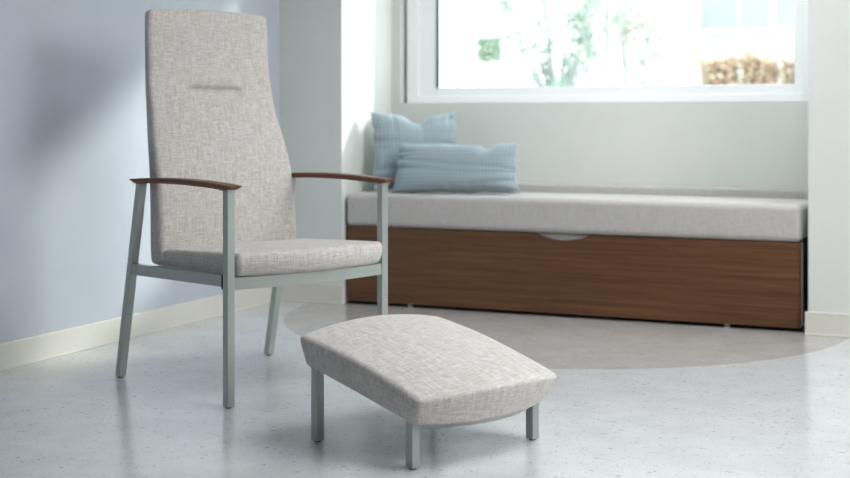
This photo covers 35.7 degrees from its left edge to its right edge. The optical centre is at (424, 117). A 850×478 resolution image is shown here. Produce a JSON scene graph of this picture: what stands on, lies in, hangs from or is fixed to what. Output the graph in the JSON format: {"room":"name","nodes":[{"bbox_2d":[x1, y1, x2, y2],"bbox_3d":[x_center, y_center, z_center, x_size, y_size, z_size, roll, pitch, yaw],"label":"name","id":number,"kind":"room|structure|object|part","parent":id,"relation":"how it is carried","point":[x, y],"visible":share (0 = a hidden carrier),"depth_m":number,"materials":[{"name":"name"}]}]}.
{"room":"hospital room","nodes":[
{"label":"hospital room","id":0,"kind":"room"},
{"bbox_2d":[0,0,279,343],"bbox_3d":[-2.345,-0.505,2.744,0.150,2.750,7.820,0,0,24],"label":"wall","id":1,"kind":"structure","parent":0,"point":[73,114],"depth_m":4.92,"materials":[{"name":"blue paint"}]},
{"bbox_2d":[0,287,280,370],"bbox_3d":[-2.241,0.824,2.774,0.016,0.093,7.658,0,0,24],"label":"baseboard","id":2,"kind":"structure","parent":1,"relation":"attached to","point":[29,350],"depth_m":5.10,"materials":[{"name":"white paint"}]},
{"bbox_2d":[280,0,391,303],"bbox_3d":[-0.438,-0.505,6.641,0.483,2.750,0.850,0,0,24],"label":"wall","id":3,"kind":"structure","parent":0,"point":[336,55],"depth_m":6.23,"materials":[{"name":"white paint"}]},
{"bbox_2d":[281,283,343,304],"bbox_3d":[-0.538,0.824,6.212,0.344,0.093,0.016,0,0,24],"label":"baseboard","id":4,"kind":"structure","parent":3,"relation":"attached to","point":[320,293],"depth_m":6.20,"materials":[{"name":"white paint"}]},
{"bbox_2d":[0,301,849,477],"bbox_3d":[0.378,0.920,2.003,5.730,0.100,8.670,0,0,24],"label":"floor","id":5,"kind":"structure","parent":0,"point":[628,397],"depth_m":3.94,"materials":[{"name":"plastic"}]},
{"bbox_2d":[115,9,394,408],"bbox_3d":[-0.562,0.247,4.379,0.667,1.245,0.722,0,0,-43],"label":"armchair","id":6,"kind":"object","parent":5,"relation":"on","point":[221,180],"visible":0.99,"depth_m":4.42,"materials":[{"name":"fabric"}]},
{"bbox_3d":[-0.976,0.540,4.377,0.026,0.652,0.163,0,0,-43],"label":"leg","id":7,"kind":"part","parent":6,"relation":"part of","materials":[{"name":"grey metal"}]},
{"bbox_3d":[-0.778,0.495,4.163,0.022,0.044,0.520,0,0,-43],"label":"rail","id":8,"kind":"part","parent":6,"relation":"part of","materials":[{"name":"grey metal"}]},
{"bbox_3d":[-0.760,0.204,4.144,0.056,0.026,0.575,0,0,-43],"label":"armrest","id":9,"kind":"part","parent":6,"relation":"part of","materials":[{"name":"brown wood"}]},
{"bbox_3d":[-0.706,0.053,4.534,0.562,0.857,0.180,0,0,-43],"label":"backrest","id":10,"kind":"part","parent":6,"relation":"part of","materials":[{"name":"fabric"}]},
{"bbox_3d":[-0.589,0.542,3.959,0.026,0.648,0.026,0,0,-43],"label":"leg","id":11,"kind":"part","parent":6,"relation":"part of","materials":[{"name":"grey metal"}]},
{"bbox_3d":[-0.478,0.444,4.288,0.582,0.079,0.475,0,0,-43],"label":"seat","id":12,"kind":"part","parent":6,"relation":"part of","materials":[{"name":"fabric"}]},
{"bbox_3d":[-0.528,0.540,4.792,0.026,0.652,0.163,0,0,-43],"label":"leg","id":13,"kind":"part","parent":6,"relation":"part of","materials":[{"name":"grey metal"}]},
{"bbox_3d":[-0.353,0.498,4.153,0.587,0.036,0.056,0,0,-43],"label":"rail","id":14,"kind":"part","parent":6,"relation":"part of","materials":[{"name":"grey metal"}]},
{"bbox_3d":[-0.312,0.204,4.559,0.056,0.026,0.575,0,0,-43],"label":"armrest","id":15,"kind":"part","parent":6,"relation":"part of","materials":[{"name":"brown wood"}]},
{"bbox_3d":[-0.141,0.542,4.374,0.026,0.648,0.026,0,0,-43],"label":"leg","id":16,"kind":"part","parent":6,"relation":"part of","materials":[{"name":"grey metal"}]},
{"bbox_2d":[300,314,555,469],"bbox_3d":[0.024,0.715,3.533,0.515,0.311,0.531,0,0,-43],"label":"ottoman","id":17,"kind":"object","parent":5,"relation":"on","point":[431,372],"visible":1,"depth_m":3.42,"materials":[{"name":"fabric"}]},
{"bbox_3d":[-0.289,0.762,3.549,0.026,0.208,0.026,0,0,-43],"label":"leg","id":18,"kind":"part","parent":17,"relation":"part of","materials":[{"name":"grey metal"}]},
{"bbox_3d":[-0.031,0.802,3.270,0.026,0.128,0.026,0,0,-43],"label":"leg","id":19,"kind":"part","parent":17,"relation":"part of","materials":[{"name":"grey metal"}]},
{"bbox_3d":[0.151,0.758,3.396,0.412,0.032,0.080,0,0,-43],"label":"rail","id":20,"kind":"part","parent":17,"relation":"part of","materials":[{"name":"grey metal"}]},
{"bbox_3d":[0.290,0.802,3.568,0.026,0.128,0.026,0,0,-43],"label":"leg","id":21,"kind":"part","parent":17,"relation":"part of","materials":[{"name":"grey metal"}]},
{"bbox_2d":[347,183,807,327],"bbox_3d":[0.681,0.591,5.991,2.073,0.558,0.527,0,0,24],"label":"window bench","id":22,"kind":"object","parent":5,"relation":"on","point":[727,256],"visible":0.8,"depth_m":5.71,"materials":[{"name":"brown wood"}]},
{"bbox_2d":[371,112,456,190],"bbox_3d":[-0.045,0.158,6.330,0.425,0.377,0.152,0,0,-12],"label":"throw pillow","id":23,"kind":"object","parent":22,"relation":"on","point":[390,130],"visible":0.63,"depth_m":6.29,"materials":[{"name":"blue fabric"}]},
{"bbox_2d":[391,143,519,192],"bbox_3d":[0.143,0.232,6.088,0.610,0.232,0.137,0,0,15],"label":"lumbar pillow","id":24,"kind":"object","parent":22,"relation":"on","point":[433,167],"visible":1,"depth_m":6.04,"materials":[{"name":"blue fabric"}]},
{"bbox_3d":[0.581,0.680,5.769,2.067,0.346,0.020,0,0,24],"label":"drawer","id":25,"kind":"part","parent":22,"relation":"part of","materials":[{"name":"brown wood"}]},
{"bbox_2d":[347,189,807,241],"bbox_3d":[0.663,0.427,5.951,2.073,0.155,0.440,0,0,24],"label":"seat cushion","id":26,"kind":"object","parent":22,"relation":"on","point":[613,215],"depth_m":5.75,"materials":[{"name":"grey fabric"}]},
{"bbox_3d":[0.594,0.678,5.790,2.066,0.340,0.028,0,0,24],"label":"plate","id":27,"kind":"part","parent":22,"relation":"part of","materials":[{"name":"brown wood"}]},
{"bbox_2d":[392,0,807,188],"bbox_3d":[0.843,-0.505,6.331,2.109,2.750,0.220,0,0,24],"label":"wall","id":28,"kind":"structure","parent":0,"point":[752,144],"depth_m":6.15,"materials":[{"name":"white paint"}]},
{"bbox_2d":[405,0,807,102],"bbox_3d":[0.824,-0.618,6.306,2.000,1.085,0.090,0,0,24],"label":"window","id":29,"kind":"structure","parent":28,"relation":"in","point":[423,18],"depth_m":6.36,"materials":[{"name":"white plastic"}]},
{"bbox_2d":[808,0,849,313],"bbox_3d":[3.147,-0.505,5.054,3.138,2.750,0.850,0,0,24],"label":"wall","id":30,"kind":"structure","parent":0,"point":[828,20],"depth_m":5.27,"materials":[{"name":"white paint"}]},
{"bbox_2d":[805,311,849,337],"bbox_3d":[2.897,0.824,4.691,3.000,0.093,0.016,0,0,24],"label":"baseboard","id":31,"kind":"structure","parent":30,"relation":"attached to","point":[816,323],"depth_m":5.26,"materials":[{"name":"white paint"}]},
{"label":"outside","id":32,"kind":"structure","parent":0,"visible":0},
{"bbox_3d":[3.731,1.220,18.307,24.000,0.100,23.500,0,0,24],"label":"ground","id":33,"kind":"structure","parent":32,"visible":0},
{"bbox_2d":[474,36,503,86],"bbox_3d":[0.572,0.217,11.776,0.243,1.906,0.212,0,0,24],"label":"topiary bush","id":34,"kind":"object","parent":33,"relation":"on","point":[495,55],"visible":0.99,"depth_m":11.73,"materials":[{"name":"green plant"}]},
{"bbox_3d":[0.573,0.320,11.777,0.029,1.700,0.029,0,0,24],"label":"stem","id":35,"kind":"part","parent":34,"relation":"part of","materials":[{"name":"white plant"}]},
{"bbox_2d":[486,0,626,86],"bbox_3d":[1.266,-0.121,12.606,1.302,2.582,0.826,0,0,16],"label":"tree","id":36,"kind":"object","parent":33,"relation":"on","point":[567,77],"visible":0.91,"depth_m":12.54,"materials":[{"name":"green plant"}]},
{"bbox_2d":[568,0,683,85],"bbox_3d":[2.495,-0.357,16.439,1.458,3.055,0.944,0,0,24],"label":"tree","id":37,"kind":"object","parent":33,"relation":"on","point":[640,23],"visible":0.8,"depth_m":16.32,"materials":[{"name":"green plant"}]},
{"bbox_2d":[584,0,793,85],"bbox_3d":[5.926,-1.330,17.335,7.000,5.000,3.500,0,0,24],"label":"building","id":38,"kind":"structure","parent":33,"relation":"on","point":[721,27],"depth_m":16.85,"materials":[{"name":"white"}]},
{"bbox_3d":[2.109,-0.830,17.150,0.070,4.000,0.070,0,0,24],"label":"post","id":39,"kind":"part","parent":38,"relation":"part of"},
{"bbox_3d":[2.566,-0.830,16.947,0.070,4.000,0.070,0,0,24],"label":"post","id":40,"kind":"part","parent":38,"relation":"part of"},
{"bbox_3d":[3.787,-2.040,16.989,0.510,1.820,0.055,0,0,24],"label":"frame","id":41,"kind":"part","parent":38,"relation":"part of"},
{"bbox_3d":[6.122,-1.060,15.865,5.450,0.030,0.030,0,0,24],"label":"trim","id":42,"kind":"part","parent":38,"relation":"part of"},
{"bbox_3d":[4.208,-2.040,16.802,0.390,1.820,0.055,0,0,24],"label":"frame","id":43,"kind":"part","parent":38,"relation":"part of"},
{"bbox_3d":[4.738,-2.040,16.568,0.690,1.820,0.055,0,0,24],"label":"frame","id":44,"kind":"part","parent":38,"relation":"part of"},
{"bbox_2d":[698,51,739,84],"bbox_3d":[2.664,0.272,11.944,0.347,1.799,0.407,0,0,24],"label":"shrub","id":45,"kind":"object","parent":33,"relation":"on","point":[715,66],"visible":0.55,"depth_m":11.85,"materials":[{"name":"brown plant"}]},
{"bbox_3d":[2.652,0.272,11.938,0.117,1.799,0.380,0,0,30],"label":"stem","id":46,"kind":"part","parent":45,"relation":"part of","materials":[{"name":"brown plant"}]},
{"bbox_2d":[738,51,779,83],"bbox_3d":[2.998,0.282,11.850,0.345,1.779,0.408,0,0,24],"label":"shrub","id":47,"kind":"object","parent":33,"relation":"on","point":[765,64],"visible":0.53,"depth_m":11.76,"materials":[{"name":"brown plant"}]},
{"bbox_2d":[778,47,793,83],"bbox_3d":[3.337,0.271,11.757,0.348,1.802,0.403,0,0,24],"label":"shrub","id":48,"kind":"object","parent":33,"relation":"on","point":[787,71],"visible":0.23,"depth_m":11.67,"materials":[{"name":"brown plant"}]},
{"bbox_3d":[3.332,0.271,11.754,0.184,1.802,0.382,0,0,24],"label":"stem","id":49,"kind":"part","parent":48,"relation":"part of","materials":[{"name":"beige plant"}]}
]}

